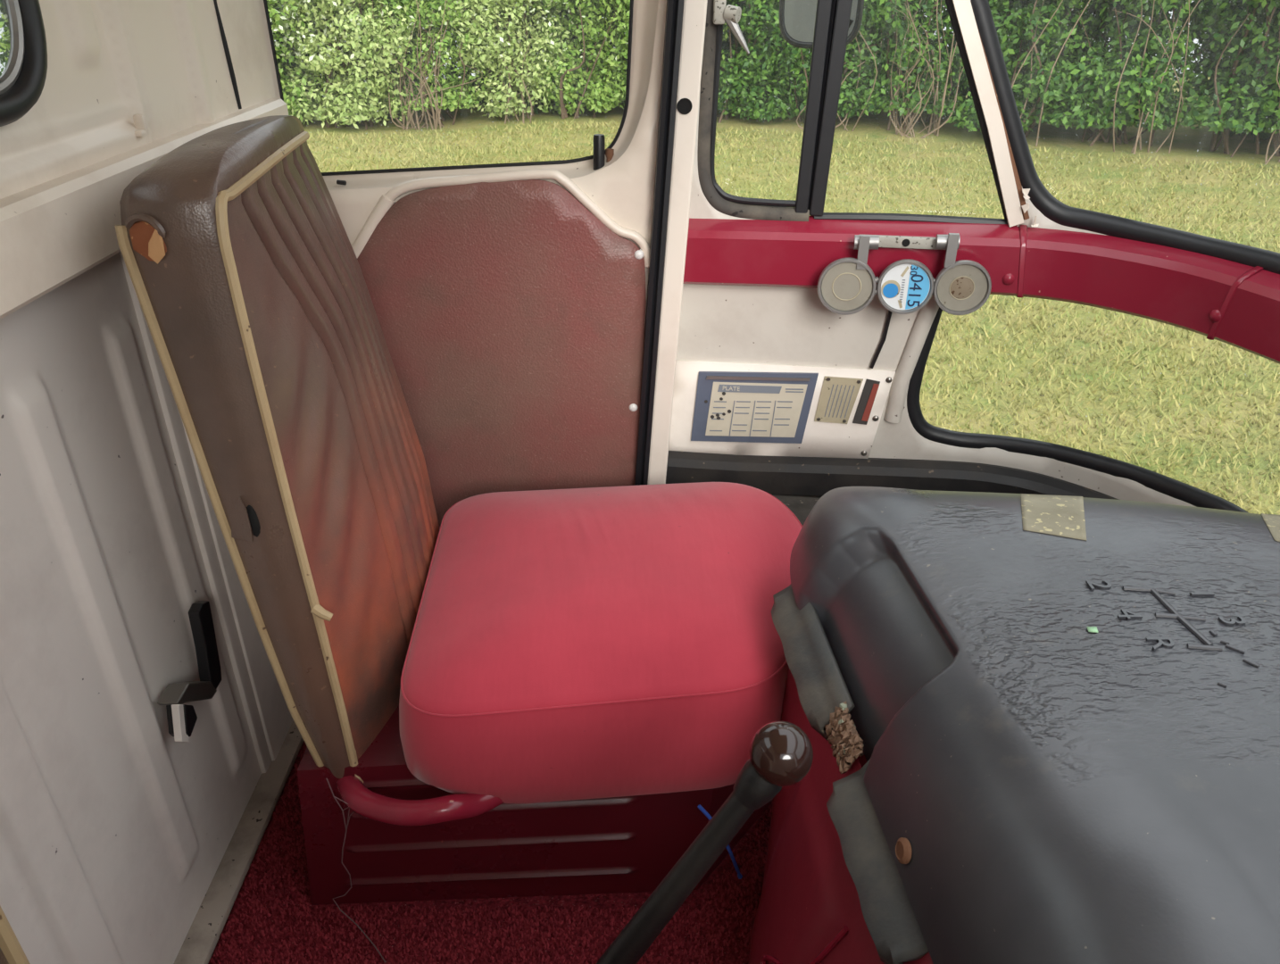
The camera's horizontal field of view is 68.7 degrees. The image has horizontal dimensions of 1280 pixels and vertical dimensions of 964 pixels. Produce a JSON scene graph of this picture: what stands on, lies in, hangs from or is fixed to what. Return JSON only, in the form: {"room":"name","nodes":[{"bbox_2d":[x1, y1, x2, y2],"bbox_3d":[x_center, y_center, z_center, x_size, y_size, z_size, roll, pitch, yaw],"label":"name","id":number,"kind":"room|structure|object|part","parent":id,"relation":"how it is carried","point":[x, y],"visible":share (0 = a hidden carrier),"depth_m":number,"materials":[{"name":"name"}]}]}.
{"room":"vintage van interior","nodes":[
{"label":"vintage van interior","id":0,"kind":"room"},
{"bbox_2d":[0,0,293,963],"bbox_3d":[-0.644,0.038,0.732,0.109,1.620,2.080,0,29,0],"label":"wall","id":1,"kind":"structure","parent":0,"point":[115,831],"depth_m":1.11,"materials":[{"name":"white metal"}]},
{"bbox_2d":[0,0,47,126],"bbox_3d":[-0.616,-0.417,0.570,0.027,0.454,0.728,0,29,0],"label":"window","id":2,"kind":"structure","parent":1,"relation":"in","point":[22,80],"depth_m":0.93,"materials":[{"name":"black rubber"}]},
{"bbox_3d":[-0.624,-0.417,0.570,0.004,0.428,0.702,0,29,0],"label":"pane","id":3,"kind":"part","parent":2,"relation":"part of","materials":[{"name":"clear glass"}]},
{"bbox_2d":[132,113,149,137],"bbox_3d":[-0.605,-0.431,1.132,0.014,0.025,0.020,0,29,0],"label":"clip","id":4,"kind":"object","parent":1,"relation":"attached to","point":[139,120],"visible":1,"depth_m":1.13,"materials":[{"name":"beige paint"}]},
{"bbox_2d":[0,98,288,319],"bbox_3d":[-0.625,-0.103,0.682,0.094,0.090,1.990,0,29,0],"label":"ledge","id":5,"kind":"object","parent":1,"relation":"attached to","point":[54,231],"visible":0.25,"depth_m":0.95,"materials":[{"name":"beige paint"}]},
{"bbox_2d":[157,600,221,742],"bbox_3d":[-0.605,0.252,1.251,0.031,0.134,0.153,0,29,0],"label":"handle","id":6,"kind":"object","parent":1,"relation":"attached to","point":[182,718],"visible":1,"depth_m":1.26,"materials":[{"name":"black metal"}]},
{"bbox_3d":[-0.596,0.314,1.214,0.010,0.063,0.028,0,29,0],"label":"strike plate","id":7,"kind":"part","parent":6,"relation":"part of","materials":[{"name":"grey paint"}]},
{"bbox_3d":[-0.600,0.226,1.294,0.016,0.129,0.052,0,29,0],"label":"lever","id":8,"kind":"part","parent":6,"relation":"part of","materials":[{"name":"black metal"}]},
{"bbox_2d":[213,0,241,108],"bbox_3d":[-0.600,-0.817,1.255,0.009,0.597,0.030,0,29,0],"label":"seal","id":9,"kind":"object","parent":1,"relation":"attached to","point":[221,29],"visible":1,"depth_m":1.36,"materials":[{"name":"black rubber"}]},
{"bbox_2d":[173,720,303,963],"bbox_3d":[-0.610,0.779,1.048,0.044,0.016,1.770,0,29,0],"label":"baseboard","id":10,"kind":"structure","parent":1,"relation":"attached to","point":[198,946],"depth_m":1.41,"materials":[{"name":"grey metal"}]},
{"bbox_2d":[258,0,666,527],"bbox_3d":[-0.275,-0.480,1.638,0.720,1.600,0.075,0,29,0],"label":"door","id":11,"kind":"structure","parent":1,"relation":"in","point":[509,300],"depth_m":1.68,"materials":[{"name":"beige paint"}]},
{"bbox_3d":[-0.275,-0.472,1.624,0.720,1.600,0.004,0,29,0],"label":"panel","id":12,"kind":"part","parent":11,"relation":"part of","materials":[{"name":"beige paint"}]},
{"bbox_3d":[-0.070,-0.555,1.594,0.021,0.067,0.020,0,29,0],"label":"lock knob","id":13,"kind":"part","parent":11,"relation":"part of","materials":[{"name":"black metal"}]},
{"bbox_2d":[634,0,683,485],"bbox_3d":[0.033,-0.441,1.638,0.128,1.614,0.070,0,29,0],"label":"seal","id":14,"kind":"object","parent":11,"relation":"attached to","point":[674,12],"visible":0.64,"depth_m":1.60,"materials":[{"name":"black rubber"}]},
{"bbox_2d":[676,86,1196,507],"bbox_3d":[0.847,-0.166,0.872,0.688,1.400,2.405,-14,32,-23],"label":"wall","id":15,"kind":"structure","parent":0,"point":[720,323],"depth_m":1.80,"materials":[{"name":"white metal"}]},
{"bbox_2d":[647,0,707,484],"bbox_3d":[0.064,-0.461,1.677,0.137,1.619,0.129,0,29,0],"label":"post","id":16,"kind":"object","parent":15,"relation":"attached to","point":[694,12],"visible":0.76,"depth_m":1.62,"materials":[{"name":"beige paint"}]},
{"bbox_2d":[668,359,895,458],"bbox_3d":[0.268,-0.135,1.885,0.451,0.214,0.027,4,29,7],"label":"board","id":17,"kind":"object","parent":15,"relation":"attached to","point":[723,408],"visible":1,"depth_m":1.87,"materials":[{"name":"white paint"}]},
{"bbox_3d":[0.226,-0.149,1.877,0.244,0.163,0.006,4,29,7],"label":"plate frame","id":18,"kind":"part","parent":17,"relation":"part of","materials":[{"name":"blue paint"}]},
{"bbox_3d":[0.390,-0.161,1.845,0.085,0.098,0.003,4,29,7],"label":"maker plate","id":19,"kind":"part","parent":17,"relation":"part of","materials":[{"name":"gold metal"}]},
{"bbox_3d":[0.443,-0.157,1.838,0.043,0.097,0.003,4,29,8],"label":"striped plate","id":20,"kind":"part","parent":17,"relation":"part of","materials":[{"name":"metal"}]},
{"bbox_2d":[869,310,891,368],"bbox_3d":[0.458,-0.283,1.768,0.032,0.148,0.008,4,29,8],"label":"cable","id":21,"kind":"object","parent":15,"relation":"attached to","point":[889,314],"visible":0.79,"depth_m":1.77,"materials":[{"name":"black rubber"}]},
{"bbox_2d":[665,450,1118,499],"bbox_3d":[0.593,0.051,1.785,1.220,0.100,0.332,17,33,28],"label":"strip","id":22,"kind":"object","parent":15,"relation":"attached to","point":[773,475],"visible":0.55,"depth_m":1.89,"materials":[{"name":"black metal"}]},
{"bbox_2d":[884,294,939,423],"bbox_3d":[0.523,-0.243,1.784,0.079,0.279,0.032,5,30,8],"label":"pillar","id":23,"kind":"structure","parent":15,"relation":"attached to","point":[926,316],"depth_m":1.78,"materials":[{"name":"white metal"}]},
{"bbox_2d":[683,0,1279,364],"bbox_3d":[0.838,-0.285,0.798,1.894,0.782,2.363,4,29,7],"label":"window","id":24,"kind":"structure","parent":15,"relation":"in","point":[833,22],"depth_m":1.62,"materials":[{"name":"red metal"}]},
{"bbox_3d":[0.161,-0.744,1.556,0.046,0.062,0.018,0,29,0],"label":"catch lever","id":25,"kind":"part","parent":24,"relation":"part of","materials":[{"name":"metal"}]},
{"bbox_2d":[778,0,864,49],"bbox_3d":[0.520,-0.928,1.700,0.164,0.279,0.566,-24,37,-36],"label":"mirror","id":26,"kind":"object","parent":24,"relation":"attached to","point":[796,18],"visible":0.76,"depth_m":1.86,"materials":[{"name":"black metal"}]},
{"bbox_2d":[817,232,991,315],"bbox_3d":[0.465,-0.368,1.652,0.297,0.151,0.041,4,29,8],"label":"holder","id":27,"kind":"object","parent":24,"relation":"attached to","point":[845,286],"visible":1,"depth_m":1.64,"materials":[{"name":"metal"}]},
{"bbox_3d":[0.367,-0.347,1.665,0.103,0.103,0.013,4,29,8],"label":"disc frame","id":28,"kind":"part","parent":27,"relation":"part of","materials":[{"name":"metal"}]},
{"bbox_3d":[0.389,-0.400,1.632,0.018,0.058,0.010,4,29,8],"label":"arm","id":29,"kind":"part","parent":27,"relation":"part of","materials":[{"name":"metal"}]},
{"bbox_3d":[0.467,-0.343,1.649,0.098,0.098,0.013,4,29,8],"label":"disc frame","id":30,"kind":"part","parent":27,"relation":"part of","materials":[{"name":"paper"}]},
{"bbox_2d":[905,264,929,309],"bbox_3d":[0.489,-0.341,1.645,0.036,0.081,0.001,4,29,8],"label":"print","id":31,"kind":"object","parent":27,"relation":"attached to","point":[917,276],"depth_m":1.64},
{"bbox_3d":[0.534,-0.397,1.608,0.017,0.057,0.010,4,29,8],"label":"arm","id":32,"kind":"part","parent":27,"relation":"part of","materials":[{"name":"metal"}]},
{"bbox_3d":[0.562,-0.339,1.635,0.097,0.097,0.013,4,29,8],"label":"disc frame","id":33,"kind":"part","parent":27,"relation":"part of","materials":[{"name":"metal"}]},
{"bbox_2d":[952,0,1023,227],"bbox_3d":[0.513,-0.776,1.498,0.322,0.716,0.031,5,30,8],"label":"pillar","id":34,"kind":"structure","parent":15,"relation":"attached to","point":[963,8],"depth_m":1.56,"materials":[{"name":"beige paint"}]},
{"bbox_2d":[1021,188,1038,226],"bbox_3d":[0.671,-0.472,1.611,0.038,0.063,0.009,8,30,14],"label":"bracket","id":35,"kind":"object","parent":34,"relation":"attached to","point":[1025,191],"visible":1,"depth_m":1.61,"materials":[{"name":"white metal"}]},
{"bbox_2d":[975,22,1029,219],"bbox_3d":[0.597,-0.615,1.565,0.168,0.343,0.013,5,30,10],"label":"pillar edge","id":36,"kind":"structure","parent":15,"relation":"attached to","point":[1026,216],"depth_m":1.59,"materials":[{"name":"metal"}]},
{"bbox_2d":[906,307,1249,513],"bbox_3d":[0.886,-0.049,1.482,0.252,0.394,1.076,-18,34,-28],"label":"window","id":37,"kind":"structure","parent":15,"relation":"in","point":[1176,489],"depth_m":1.78,"materials":[{"name":"black rubber"}]},
{"bbox_2d":[970,0,1279,274],"bbox_3d":[0.953,-0.314,0.753,0.414,0.664,2.039,-9,30,-16],"label":"window seal","id":38,"kind":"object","parent":15,"relation":"in","point":[1063,214],"depth_m":1.54,"materials":[{"name":"black rubber"}]},
{"bbox_3d":[0.185,0.754,1.166,1.690,0.046,2.100,0,29,0],"label":"floor","id":39,"kind":"structure","parent":0,"visible":0},
{"bbox_2d":[207,740,772,963],"bbox_3d":[0.220,0.742,1.131,1.620,0.006,1.950,0,29,0],"label":"carpet","id":40,"kind":"object","parent":39,"relation":"on","point":[600,901],"visible":0.07,"depth_m":1.34,"materials":[{"name":"red carpet"}]},
{"bbox_2d":[0,905,30,963],"bbox_3d":[-0.510,0.517,0.526,0.140,0.976,0.444,0,29,0],"label":"seat","id":41,"kind":"object","parent":40,"relation":"on","point":[12,951],"visible":1,"depth_m":0.67,"materials":[{"name":"brown plastic"}]},
{"bbox_3d":[-0.515,0.411,0.464,0.130,0.730,0.440,0,29,0],"label":"backrest","id":42,"kind":"part","parent":41,"relation":"part of","materials":[{"name":"brown leather"}]},
{"bbox_2d":[209,742,772,963],"bbox_3d":[-0.171,0.645,1.288,0.834,0.009,0.786,0,29,0],"label":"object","id":43,"kind":"object","parent":40,"relation":"on","point":[298,959],"visible":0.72,"depth_m":1.32,"materials":[{"name":"red carpet"}]},
{"bbox_2d":[297,527,772,905],"bbox_3d":[-0.120,0.347,1.583,0.710,0.240,0.655,0,29,0],"label":"box","id":44,"kind":"object","parent":40,"relation":"on","point":[622,843],"visible":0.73,"depth_m":1.33,"materials":[{"name":"red paint"}]},
{"bbox_2d":[115,115,802,826],"bbox_3d":[-0.128,-0.050,1.296,0.814,0.835,0.641,0,29,0],"label":"passenger seat","id":45,"kind":"object","parent":44,"relation":"on","point":[533,646],"visible":0.98,"depth_m":1.22,"materials":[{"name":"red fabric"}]},
{"bbox_3d":[-0.435,-0.053,1.295,0.201,0.830,0.487,0,29,0],"label":"backrest","id":46,"kind":"part","parent":45,"relation":"part of","materials":[{"name":"brown leather"}]},
{"bbox_2d":[325,777,386,963],"bbox_3d":[-0.375,0.509,1.258,0.122,0.262,0.050,23,37,35],"label":"wire","id":47,"kind":"object","parent":45,"relation":"attached to","point":[334,796],"visible":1,"depth_m":1.28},
{"bbox_3d":[-0.274,0.409,1.256,0.308,0.066,0.124,0,29,0],"label":"seat frame","id":48,"kind":"part","parent":45,"relation":"part of","materials":[{"name":"red paint"}]},
{"bbox_2d":[398,482,801,804],"bbox_3d":[-0.033,0.203,1.461,0.626,0.215,0.601,0,29,0],"label":"seat cushion","id":49,"kind":"object","parent":45,"relation":"on","point":[588,643],"depth_m":1.26,"materials":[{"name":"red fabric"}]},
{"bbox_2d":[697,804,742,879],"bbox_3d":[0.114,0.512,1.316,0.070,0.152,0.024,0,29,0],"label":"cable tie","id":50,"kind":"object","parent":45,"relation":"hanging from","point":[739,875],"visible":0.63,"depth_m":1.31,"materials":[{"name":"blue plastic"}]},
{"bbox_2d":[596,721,813,963],"bbox_3d":[-0.055,0.501,0.884,0.388,0.677,0.050,-4,29,-6],"label":"lever","id":51,"kind":"object","parent":40,"relation":"on","point":[781,753],"visible":1,"depth_m":0.77,"materials":[{"name":"black metal"}]},
{"bbox_3d":[-0.070,0.520,0.898,0.359,0.631,0.030,-3,29,-5],"label":"rod","id":52,"kind":"part","parent":51,"relation":"part of","materials":[{"name":"black metal"}]},
{"bbox_3d":[0.113,0.217,0.750,0.050,0.050,0.050,0,29,0],"label":"knob","id":53,"kind":"part","parent":51,"relation":"part of","materials":[{"name":"brown plastic"}]},
{"bbox_2d":[772,494,821,525],"bbox_3d":[0.490,0.248,1.769,0.920,0.231,0.587,0,29,0],"label":"deck","id":54,"kind":"object","parent":40,"relation":"on","point":[801,506],"visible":0.03,"depth_m":1.90,"materials":[{"name":"grey metal"}]},
{"bbox_2d":[748,667,933,963],"bbox_3d":[0.462,0.579,0.921,0.937,0.481,0.883,0,29,0],"label":"engine housing","id":55,"kind":"object","parent":40,"relation":"on","point":[809,911],"visible":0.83,"depth_m":1.03,"materials":[{"name":"paint"}]},
{"bbox_2d":[771,486,1279,963],"bbox_3d":[0.561,0.313,0.865,0.779,0.254,1.096,0,29,0],"label":"engine cover","id":56,"kind":"object","parent":55,"relation":"on","point":[1034,785],"visible":1,"depth_m":0.87,"materials":[{"name":"black leather"}]},
{"bbox_2d":[1086,626,1097,632],"bbox_3d":[0.444,0.145,0.921,0.009,0.002,0.008,5,30,9],"label":"scrap","id":57,"kind":"object","parent":56,"relation":"on","point":[1093,629],"visible":1,"depth_m":0.92,"materials":[{"name":"green paper"}]},
{"label":"outside","id":58,"kind":"structure","parent":0,"visible":0},
{"bbox_2d":[299,76,1279,515],"bbox_3d":[1.000,-1.800,7.013,34.000,0.159,22.000,0,29,0],"label":"ground","id":59,"kind":"structure","parent":58,"point":[1188,143],"depth_m":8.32,"materials":[{"name":"green plant"}]},
{"bbox_2d":[0,2,8,76],"bbox_3d":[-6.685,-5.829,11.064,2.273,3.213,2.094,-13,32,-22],"label":"shrub","id":60,"kind":"object","parent":59,"relation":"on","point":[3,45],"visible":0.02,"depth_m":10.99,"materials":[{"name":"green plant"}]},
{"bbox_2d":[266,0,331,121],"bbox_3d":[-5.021,-5.685,11.067,2.405,2.958,2.167,21,35,32],"label":"shrub","id":61,"kind":"object","parent":59,"relation":"on","point":[277,18],"visible":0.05,"depth_m":11.30,"materials":[{"name":"green plant"}]},
{"bbox_2d":[266,0,442,129],"bbox_3d":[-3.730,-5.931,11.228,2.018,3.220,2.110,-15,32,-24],"label":"shrub","id":62,"kind":"object","parent":59,"relation":"on","point":[360,44],"visible":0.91,"depth_m":11.30,"materials":[{"name":"green plant"}]},
{"bbox_2d":[359,0,498,130],"bbox_3d":[-2.755,-5.952,11.696,1.721,2.813,1.745,24,37,36],"label":"shrub","id":63,"kind":"object","parent":59,"relation":"on","point":[443,95],"visible":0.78,"depth_m":11.69,"materials":[{"name":"green plant"}]},
{"bbox_2d":[436,0,584,124],"bbox_3d":[-1.662,-6.133,11.844,1.911,2.970,1.821,-12,31,-21],"label":"shrub","id":64,"kind":"object","parent":59,"relation":"on","point":[498,12],"visible":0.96,"depth_m":11.85,"materials":[{"name":"green plant"}]},
{"bbox_2d":[407,0,615,114],"bbox_3d":[-2.002,-7.995,12.903,3.403,5.279,3.474,22,36,34],"label":"tree","id":65,"kind":"object","parent":59,"relation":"on","point":[473,84],"visible":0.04,"depth_m":13.13,"materials":[{"name":"green plant"}]},
{"bbox_2d":[523,0,630,118],"bbox_3d":[-0.725,-6.169,11.921,1.688,2.959,1.660,-4,29,-7],"label":"shrub","id":66,"kind":"object","parent":59,"relation":"on","point":[602,86],"visible":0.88,"depth_m":12.19,"materials":[{"name":"green plant"}]},
{"bbox_2d":[595,0,731,99],"bbox_3d":[0.251,-6.286,11.827,1.883,3.249,1.617,22,36,34],"label":"shrub","id":67,"kind":"object","parent":59,"relation":"on","point":[622,29],"visible":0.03,"depth_m":11.83,"materials":[{"name":"green plant"}]},
{"bbox_2d":[574,0,767,100],"bbox_3d":[0.560,-8.017,12.923,4.312,5.252,2.925,3,29,4],"label":"tree","id":68,"kind":"object","parent":59,"relation":"on","point":[725,43],"visible":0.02,"depth_m":13.20,"materials":[{"name":"green plant"}]},
{"bbox_2d":[716,0,809,123],"bbox_3d":[1.347,-6.226,11.662,1.843,3.306,1.899,16,33,26],"label":"shrub","id":69,"kind":"object","parent":59,"relation":"on","point":[746,79],"visible":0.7,"depth_m":11.82,"materials":[{"name":"green plant"}]},
{"bbox_2d":[754,0,896,131],"bbox_3d":[2.361,-6.032,11.271,1.804,3.351,1.692,19,34,30],"label":"shrub","id":70,"kind":"object","parent":59,"relation":"on","point":[849,78],"visible":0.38,"depth_m":11.42,"materials":[{"name":"green plant"}]},
{"bbox_2d":[720,0,960,112],"bbox_3d":[2.948,-7.554,12.097,3.576,5.282,3.499,-21,35,-32],"label":"tree","id":71,"kind":"object","parent":59,"relation":"on","point":[744,35],"visible":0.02,"depth_m":12.57,"materials":[{"name":"green plant"}]},
{"bbox_2d":[841,0,974,138],"bbox_3d":[3.270,-5.748,10.842,1.692,3.282,1.608,-11,31,-19],"label":"shrub","id":72,"kind":"object","parent":59,"relation":"on","point":[917,57],"visible":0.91,"depth_m":10.99,"materials":[{"name":"green plant"}]},
{"bbox_2d":[946,0,1111,146],"bbox_3d":[4.434,-5.530,10.249,1.778,3.477,1.696,8,30,13],"label":"shrub","id":73,"kind":"object","parent":59,"relation":"on","point":[1050,36],"visible":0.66,"depth_m":10.37,"materials":[{"name":"green plant"}]},
{"bbox_2d":[913,0,1200,127],"bbox_3d":[5.213,-7.015,11.054,3.860,5.328,3.173,-8,30,-13],"label":"tree","id":74,"kind":"object","parent":59,"relation":"on","point":[1092,10],"visible":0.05,"depth_m":11.09,"materials":[{"name":"green plant"}]},
{"bbox_2d":[1029,0,1237,154],"bbox_3d":[5.398,-5.432,9.800,1.920,3.755,1.951,13,32,22],"label":"shrub","id":75,"kind":"object","parent":59,"relation":"on","point":[1116,95],"visible":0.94,"depth_m":10.03,"materials":[{"name":"green plant"}]},
{"bbox_2d":[1168,0,1279,164],"bbox_3d":[6.565,-5.142,9.342,1.866,3.689,2.053,19,34,30],"label":"shrub","id":76,"kind":"object","parent":59,"relation":"on","point":[1250,102],"visible":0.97,"depth_m":9.67,"materials":[{"name":"green plant"}]},
{"bbox_2d":[1187,0,1279,142],"bbox_3d":[7.755,-6.166,9.914,3.763,4.996,3.133,0,29,0],"label":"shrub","id":77,"kind":"object","parent":59,"relation":"on","point":[1264,136],"visible":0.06,"depth_m":10.24,"materials":[{"name":"green plant"}]}
]}

